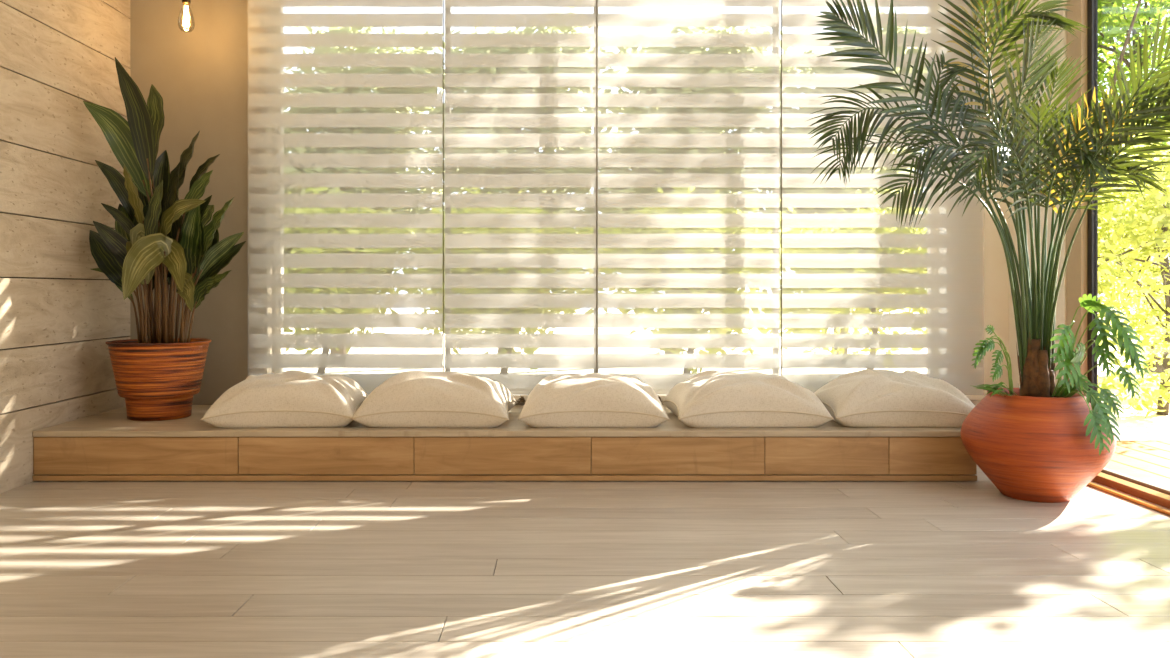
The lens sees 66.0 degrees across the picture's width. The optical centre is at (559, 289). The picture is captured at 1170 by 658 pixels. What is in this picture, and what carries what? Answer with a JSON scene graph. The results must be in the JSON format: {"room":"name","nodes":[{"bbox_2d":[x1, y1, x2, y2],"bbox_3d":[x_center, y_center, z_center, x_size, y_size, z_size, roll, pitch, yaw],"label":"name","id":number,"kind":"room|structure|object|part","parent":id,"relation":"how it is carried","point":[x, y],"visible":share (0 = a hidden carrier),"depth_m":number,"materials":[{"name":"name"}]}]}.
{"room":"sunroom","nodes":[
{"label":"sunroom","id":0,"kind":"room"},
{"bbox_2d":[0,0,129,492],"bbox_3d":[-2.275,-0.550,1.105,0.150,2.800,7.010,0,0,0],"label":"wall","id":1,"kind":"structure","parent":0,"point":[58,314],"depth_m":3.90,"materials":[{"name":"wood"}]},
{"bbox_2d":[126,0,1008,405],"bbox_3d":[-0.003,-0.550,4.710,4.695,2.800,0.200,0,0,0],"label":"wall","id":2,"kind":"structure","parent":0,"point":[201,75],"depth_m":4.61,"materials":[{"name":"beige paint"}]},
{"bbox_2d":[274,0,937,389],"bbox_3d":[0.240,-0.647,4.735,3.480,2.345,0.050,0,0,0],"label":"window","id":3,"kind":"structure","parent":2,"relation":"in","point":[775,10],"depth_m":4.71,"materials":[{"name":"white paint"}]},
{"bbox_2d":[249,0,443,394],"bbox_3d":[-1.085,-0.690,4.572,0.993,2.500,0.064,0,0,0],"label":"window blind","id":4,"kind":"object","parent":3,"relation":"attached to","point":[279,240],"visible":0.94,"depth_m":4.57,"materials":[{"name":"white paint"}]},
{"bbox_3d":[-0.591,-0.660,4.557,0.006,2.380,0.005,0,0,30],"label":"cord","id":5,"kind":"part","parent":4,"relation":"part of","materials":[{"name":"grey fabric"}]},
{"bbox_2d":[445,0,596,400],"bbox_3d":[-0.199,-0.690,4.572,0.777,2.500,0.064,0,0,0],"label":"window blind","id":6,"kind":"object","parent":3,"relation":"attached to","point":[523,240],"visible":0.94,"depth_m":4.57,"materials":[{"name":"white paint"}]},
{"bbox_3d":[-0.202,0.546,4.573,0.772,0.028,0.042,0,0,0],"label":"rail","id":7,"kind":"part","parent":6,"relation":"part of","materials":[{"name":"white paint"}]},
{"bbox_3d":[0.187,-0.660,4.557,0.006,2.380,0.005,0,0,-30],"label":"cord","id":8,"kind":"part","parent":6,"relation":"part of","materials":[{"name":"grey fabric"}]},
{"bbox_2d":[598,0,781,400],"bbox_3d":[0.657,-0.690,4.572,0.934,2.500,0.064,0,0,0],"label":"window blind","id":9,"kind":"object","parent":3,"relation":"attached to","point":[684,240],"visible":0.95,"depth_m":4.57,"materials":[{"name":"white paint"}]},
{"bbox_3d":[0.654,0.546,4.573,0.929,0.028,0.042,0,0,0],"label":"rail","id":10,"kind":"part","parent":9,"relation":"part of","materials":[{"name":"white paint"}]},
{"bbox_3d":[1.122,-0.660,4.557,0.006,2.380,0.005,0,0,30],"label":"cord","id":11,"kind":"part","parent":9,"relation":"part of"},
{"bbox_2d":[782,0,983,400],"bbox_3d":[1.637,-0.690,4.572,1.024,2.500,0.064,0,0,0],"label":"window blind","id":12,"kind":"object","parent":3,"relation":"attached to","point":[850,240],"visible":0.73,"depth_m":4.57,"materials":[{"name":"white paint"}]},
{"bbox_3d":[1.637,0.546,4.573,1.024,0.028,0.042,0,0,0],"label":"rail","id":13,"kind":"part","parent":12,"relation":"part of","materials":[{"name":"white paint"}]},
{"bbox_2d":[0,465,1169,657],"bbox_3d":[0.040,0.824,1.105,4.580,0.051,7.010,0,0,0],"label":"floor","id":14,"kind":"structure","parent":0,"point":[89,569],"depth_m":2.58,"materials":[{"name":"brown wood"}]},
{"bbox_2d":[32,405,976,480],"bbox_3d":[-0.228,0.694,4.178,3.943,0.212,0.859,0,0,0],"label":"platform","id":15,"kind":"object","parent":14,"relation":"on","point":[108,445],"visible":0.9,"depth_m":3.75,"materials":[{"name":"brown wood"}]},
{"bbox_3d":[-1.771,0.692,3.765,0.854,0.156,0.020,0,0,0],"label":"panel","id":16,"kind":"part","parent":15,"relation":"part of","materials":[{"name":"brown wood"}]},
{"bbox_2d":[83,57,245,420],"bbox_3d":[-1.799,-0.223,4.136,0.686,1.622,0.505,0,0,0],"label":"plant","id":17,"kind":"object","parent":15,"relation":"on","point":[151,245],"visible":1,"depth_m":4.07,"materials":[{"name":"green plant"}]},
{"bbox_3d":[-1.853,0.411,4.165,0.447,0.354,0.447,0,0,0],"label":"pot","id":18,"kind":"part","parent":17,"relation":"part of","materials":[{"name":"orange ceramic"}]},
{"bbox_2d":[201,370,367,427],"bbox_3d":[-1.205,0.478,4.085,0.646,0.219,0.566,0,0,-3],"label":"floor cushion","id":19,"kind":"object","parent":15,"relation":"on","point":[291,398],"visible":0.97,"depth_m":3.83,"materials":[{"name":"fabric"}]},
{"bbox_3d":[-0.976,0.692,3.765,0.732,0.156,0.020,0,0,0],"label":"panel","id":20,"kind":"part","parent":15,"relation":"part of","materials":[{"name":"brown wood"}]},
{"bbox_2d":[351,370,517,427],"bbox_3d":[-0.545,0.472,4.085,0.670,0.231,0.566,0,0,1],"label":"floor cushion","id":21,"kind":"object","parent":15,"relation":"on","point":[409,399],"visible":1,"depth_m":3.83,"materials":[{"name":"fabric"}]},
{"bbox_3d":[-0.239,0.692,3.765,0.737,0.156,0.020,0,0,0],"label":"panel","id":22,"kind":"part","parent":15,"relation":"part of","materials":[{"name":"brown wood"}]},
{"bbox_2d":[518,373,668,427],"bbox_3d":[0.129,0.484,4.091,0.672,0.207,0.579,0,0,1],"label":"floor cushion","id":23,"kind":"object","parent":15,"relation":"on","point":[576,400],"visible":1,"depth_m":3.83,"materials":[{"name":"fabric"}]},
{"bbox_3d":[0.492,0.692,3.765,0.723,0.156,0.020,0,0,0],"label":"panel","id":24,"kind":"part","parent":15,"relation":"part of","materials":[{"name":"brown wood"}]},
{"bbox_2d":[658,370,833,427],"bbox_3d":[0.808,0.481,4.091,0.693,0.212,0.579,0,0,-1],"label":"floor cushion","id":25,"kind":"object","parent":15,"relation":"on","point":[710,398],"visible":0.99,"depth_m":3.83,"materials":[{"name":"fabric"}]},
{"bbox_3d":[1.114,0.692,3.765,0.516,0.156,0.020,0,0,0],"label":"panel","id":26,"kind":"part","parent":15,"relation":"part of","materials":[{"name":"brown wood"}]},
{"bbox_2d":[814,369,974,427],"bbox_3d":[1.495,0.475,4.090,0.631,0.224,0.566,0,0,2],"label":"floor cushion","id":27,"kind":"object","parent":15,"relation":"on","point":[867,398],"visible":0.94,"depth_m":3.84,"materials":[{"name":"fabric"}]},
{"bbox_3d":[1.556,0.692,3.765,0.365,0.156,0.020,0,0,0],"label":"panel","id":28,"kind":"part","parent":15,"relation":"part of","materials":[{"name":"brown wood"}]},
{"bbox_2d":[807,0,1169,502],"bbox_3d":[1.609,-0.237,3.372,1.428,2.073,0.904,0,0,0],"label":"potted palm","id":29,"kind":"object","parent":14,"relation":"on","point":[1039,440],"visible":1,"depth_m":3.33,"materials":[{"name":"plant"}]},
{"bbox_3d":[1.480,-0.115,3.597,0.731,0.972,0.103,0,0,8],"label":"stem","id":30,"kind":"part","parent":29,"relation":"part of","materials":[{"name":"green plant"}]},
{"bbox_3d":[1.414,-0.162,3.423,0.810,1.064,0.168,0,0,0],"label":"stem","id":31,"kind":"part","parent":29,"relation":"part of","materials":[{"name":"green plant"}]},
{"bbox_3d":[1.407,-0.315,3.383,0.838,1.371,0.248,0,0,0],"label":"stem","id":32,"kind":"part","parent":29,"relation":"part of","materials":[{"name":"green plant"}]},
{"bbox_3d":[1.520,-0.029,3.356,0.648,0.799,0.061,0,0,-22],"label":"stem","id":33,"kind":"part","parent":29,"relation":"part of","materials":[{"name":"green plant"}]},
{"bbox_3d":[1.570,-0.081,3.353,0.617,0.904,0.069,0,0,-24],"label":"stem","id":34,"kind":"part","parent":29,"relation":"part of","materials":[{"name":"green plant"}]},
{"bbox_3d":[1.631,-0.251,3.448,0.419,1.242,0.044,0,0,-10],"label":"stem","id":35,"kind":"part","parent":29,"relation":"part of","materials":[{"name":"green plant"}]},
{"bbox_3d":[1.772,-0.216,3.655,0.093,1.173,0.344,0,0,-39],"label":"stem","id":36,"kind":"part","parent":29,"relation":"part of","materials":[{"name":"green plant"}]},
{"bbox_3d":[1.747,-0.436,3.550,0.208,1.613,0.112,0,0,0],"label":"stem","id":37,"kind":"part","parent":29,"relation":"part of","materials":[{"name":"green plant"}]},
{"bbox_3d":[1.721,-0.435,3.453,0.260,1.609,0.038,0,0,-28],"label":"stem","id":38,"kind":"part","parent":29,"relation":"part of","materials":[{"name":"green plant"}]},
{"bbox_3d":[1.672,-0.129,3.343,0.038,1.024,0.437,0,0,44],"label":"stem","id":39,"kind":"part","parent":29,"relation":"part of","materials":[{"name":"green plant"}]},
{"bbox_3d":[1.681,-0.076,3.322,0.514,0.894,0.059,0,0,-40],"label":"stem","id":40,"kind":"part","parent":29,"relation":"part of","materials":[{"name":"green plant"}]},
{"bbox_3d":[1.724,-0.334,3.423,0.221,1.408,0.168,0,0,0],"label":"stem","id":41,"kind":"part","parent":29,"relation":"part of","materials":[{"name":"green plant"}]},
{"bbox_3d":[1.832,-0.179,3.574,0.054,1.123,0.251,0,0,5],"label":"stem","id":42,"kind":"part","parent":29,"relation":"part of","materials":[{"name":"green plant"}]},
{"bbox_3d":[1.821,-0.159,3.491,0.064,1.082,0.035,0,0,0],"label":"stem","id":43,"kind":"part","parent":29,"relation":"part of","materials":[{"name":"green plant"}]},
{"bbox_3d":[1.782,-0.292,3.403,0.151,1.324,0.208,0,0,0],"label":"stem","id":44,"kind":"part","parent":29,"relation":"part of","materials":[{"name":"green plant"}]},
{"bbox_3d":[1.808,-0.140,3.407,0.017,1.042,0.242,0,0,30],"label":"stem","id":45,"kind":"part","parent":29,"relation":"part of","materials":[{"name":"green plant"}]},
{"bbox_3d":[1.941,-0.263,3.577,0.170,1.264,0.168,0,0,0],"label":"stem","id":46,"kind":"part","parent":29,"relation":"part of","materials":[{"name":"green plant"}]},
{"bbox_3d":[1.980,-0.190,3.651,0.023,1.142,0.382,0,0,35],"label":"stem","id":47,"kind":"part","parent":29,"relation":"part of","materials":[{"name":"green plant"}]},
{"bbox_3d":[1.968,-0.169,3.558,0.203,1.103,0.034,0,0,-33],"label":"stem","id":48,"kind":"part","parent":29,"relation":"part of","materials":[{"name":"green plant"}]},
{"bbox_3d":[1.991,-0.150,3.443,0.263,1.039,0.128,0,0,0],"label":"stem","id":49,"kind":"part","parent":29,"relation":"part of","materials":[{"name":"green plant"}]},
{"bbox_3d":[1.866,-0.073,3.363,0.105,0.888,0.288,0,0,0],"label":"stem","id":50,"kind":"part","parent":29,"relation":"part of","materials":[{"name":"green plant"}]},
{"bbox_3d":[1.946,-0.149,3.471,0.084,1.064,0.180,0,0,-19],"label":"stem","id":51,"kind":"part","parent":29,"relation":"part of","materials":[{"name":"green plant"}]},
{"bbox_3d":[1.998,-0.061,3.403,0.260,0.862,0.208,0,0,0],"label":"stem","id":52,"kind":"part","parent":29,"relation":"part of","materials":[{"name":"green plant"}]},
{"bbox_3d":[1.906,-0.017,3.299,0.107,0.778,0.403,0,0,-16],"label":"stem","id":53,"kind":"part","parent":29,"relation":"part of","materials":[{"name":"green plant"}]},
{"bbox_3d":[2.058,-0.165,3.333,0.380,1.070,0.348,0,0,0],"label":"stem","id":54,"kind":"part","parent":29,"relation":"part of","materials":[{"name":"green plant"}]},
{"bbox_3d":[1.986,-0.137,3.278,0.266,1.016,0.458,0,0,0],"label":"stem","id":55,"kind":"part","parent":29,"relation":"part of","materials":[{"name":"green plant"}]},
{"bbox_3d":[1.982,-0.240,3.253,0.270,1.222,0.507,0,0,0],"label":"stem","id":56,"kind":"part","parent":29,"relation":"part of","materials":[{"name":"green plant"}]},
{"bbox_2d":[960,388,1116,502],"bbox_3d":[1.850,0.599,3.500,0.536,0.402,0.536,0,0,0],"label":"pot","id":57,"kind":"object","parent":14,"relation":"on","point":[1033,445],"depth_m":3.33,"materials":[{"name":"ceramic"}]},
{"bbox_2d":[1009,0,1044,387],"bbox_3d":[2.322,-0.550,1.105,0.045,2.800,7.010,0,0,0],"label":"wall","id":58,"kind":"structure","parent":0,"point":[1013,349],"depth_m":4.52,"materials":[{"name":"beige paint"}]},
{"bbox_2d":[1045,0,1065,385],"bbox_3d":[2.286,-0.585,4.135,0.028,2.730,0.170,0,0,0],"label":"trim","id":59,"kind":"structure","parent":58,"relation":"attached to","point":[1060,315],"depth_m":4.09,"materials":[{"name":"beige paint"}]},
{"bbox_2d":[1066,0,1097,403],"bbox_3d":[2.315,-0.503,2.322,0.080,2.594,3.445,0,0,0],"label":"window frame","id":60,"kind":"structure","parent":58,"relation":"in","point":[1082,262],"depth_m":3.93,"materials":[{"name":"beige paint"}]},
{"bbox_3d":[2.303,-0.503,2.322,0.055,2.594,3.445,0,0,0],"label":"frame","id":61,"kind":"part","parent":60,"relation":"part of","materials":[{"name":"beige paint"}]},
{"bbox_2d":[1086,467,1169,515],"bbox_3d":[2.259,0.799,2.315,0.202,0.082,3.430,0,0,0],"label":"trim","id":62,"kind":"structure","parent":58,"relation":"attached to","point":[1149,495],"depth_m":3.50,"materials":[{"name":"wood"}]},
{"bbox_3d":[2.312,0.777,2.265,0.035,0.038,3.330,0,0,0],"label":"rail","id":63,"kind":"part","parent":62,"relation":"part of","materials":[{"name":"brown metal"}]},
{"bbox_3d":[-0.002,-2.025,1.205,4.695,0.150,7.210,0,0,0],"label":"ceiling","id":64,"kind":"structure","parent":0,"visible":0},
{"bbox_2d":[178,0,194,31],"bbox_3d":[-1.798,-1.596,4.330,0.100,0.708,0.100,0,0,0],"label":"bulb","id":65,"kind":"object","parent":64,"relation":"hanging from","point":[186,2],"visible":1,"depth_m":4.34,"materials":[{"name":"clear glass"}]},
{"bbox_2d":[182,0,190,4],"bbox_3d":[-1.798,-1.410,4.330,0.039,0.064,0.039,0,0,0],"label":"socket","id":66,"kind":"object","parent":65,"relation":"attached to","point":[187,2],"depth_m":4.32,"materials":[{"name":"gold metal"}]},
{"label":"outside","id":67,"kind":"structure","parent":0,"visible":0},
{"bbox_2d":[284,309,1169,440],"bbox_3d":[0.000,0.905,15.000,60.000,0.090,50.000,0,0,0],"label":"ground","id":68,"kind":"structure","parent":67,"point":[1155,427],"depth_m":9.74,"materials":[{"name":"stone"}]},
{"bbox_2d":[284,187,432,373],"bbox_3d":[-2.245,-0.074,8.499,2.205,1.882,1.629,0,0,0],"label":"bush","id":69,"kind":"object","parent":68,"relation":"on","point":[327,230],"visible":0.24,"depth_m":8.35,"materials":[{"name":"yellow plant"}]},
{"bbox_2d":[284,7,460,353],"bbox_3d":[-2.517,-1.242,10.611,3.025,4.223,2.289,0,0,0],"label":"tree","id":70,"kind":"object","parent":68,"relation":"on","point":[318,50],"visible":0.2,"depth_m":10.18,"materials":[{"name":"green plant"}]},
{"bbox_2d":[372,188,621,373],"bbox_3d":[-0.579,-0.069,8.570,2.349,1.873,1.672,0,0,0],"label":"bush","id":71,"kind":"object","parent":68,"relation":"on","point":[493,210],"visible":0.29,"depth_m":8.37,"materials":[{"name":"yellow plant"}]},
{"bbox_2d":[405,7,622,353],"bbox_3d":[-0.449,-1.219,10.572,3.022,4.177,2.109,0,0,0],"label":"tree","id":72,"kind":"object","parent":68,"relation":"on","point":[527,30],"visible":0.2,"depth_m":10.16,"materials":[{"name":"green plant"}]},
{"bbox_2d":[566,27,809,353],"bbox_3d":[1.395,-1.217,10.406,2.679,4.174,2.615,0,0,-42],"label":"tree","id":73,"kind":"object","parent":68,"relation":"on","point":[731,30],"visible":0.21,"depth_m":10.17,"materials":[{"name":"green plant"}]},
{"bbox_2d":[574,187,804,373],"bbox_3d":[1.155,-0.101,8.542,2.198,1.936,1.737,0,0,-23],"label":"bush","id":74,"kind":"object","parent":68,"relation":"on","point":[661,210],"visible":0.28,"depth_m":8.40,"materials":[{"name":"yellow plant"}]},
{"bbox_2d":[724,7,926,353],"bbox_3d":[3.385,-1.235,10.400,3.153,4.210,2.178,0,0,29],"label":"tree","id":75,"kind":"object","parent":68,"relation":"on","point":[813,70],"visible":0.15,"depth_m":10.18,"materials":[{"name":"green plant"}]},
{"bbox_2d":[743,188,926,369],"bbox_3d":[2.874,-0.108,8.588,2.491,1.950,1.631,0,0,0],"label":"bush","id":76,"kind":"object","parent":68,"relation":"on","point":[878,230],"visible":0.31,"depth_m":8.40,"materials":[{"name":"yellow plant"}]},
{"bbox_2d":[1098,93,1169,417],"bbox_3d":[4.083,-0.261,6.278,2.215,2.265,1.870,0,0,0],"label":"shrub","id":77,"kind":"object","parent":68,"relation":"on","point":[1149,231],"visible":0.53,"depth_m":6.16,"materials":[{"name":"yellow plant"}]},
{"bbox_2d":[1098,0,1169,372],"bbox_3d":[6.137,-1.559,9.366,3.318,4.846,2.826,0,0,0],"label":"tree","id":78,"kind":"object","parent":68,"relation":"on","point":[1103,65],"visible":0.18,"depth_m":9.24,"materials":[{"name":"green plant"}]},
{"bbox_2d":[1098,0,1169,131],"bbox_3d":[4.441,-1.879,8.151,4.988,5.516,2.614,0,0,0],"label":"tree","id":79,"kind":"object","parent":68,"relation":"on","point":[1108,9],"visible":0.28,"depth_m":8.60,"materials":[{"name":"green plant"}]},
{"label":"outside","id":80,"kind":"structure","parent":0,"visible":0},
{"bbox_2d":[1105,441,1169,488],"bbox_3d":[3.237,0.838,0.950,1.735,0.035,7.900,0,0,0],"label":"ground","id":81,"kind":"structure","parent":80,"point":[1149,461],"depth_m":4.33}
]}

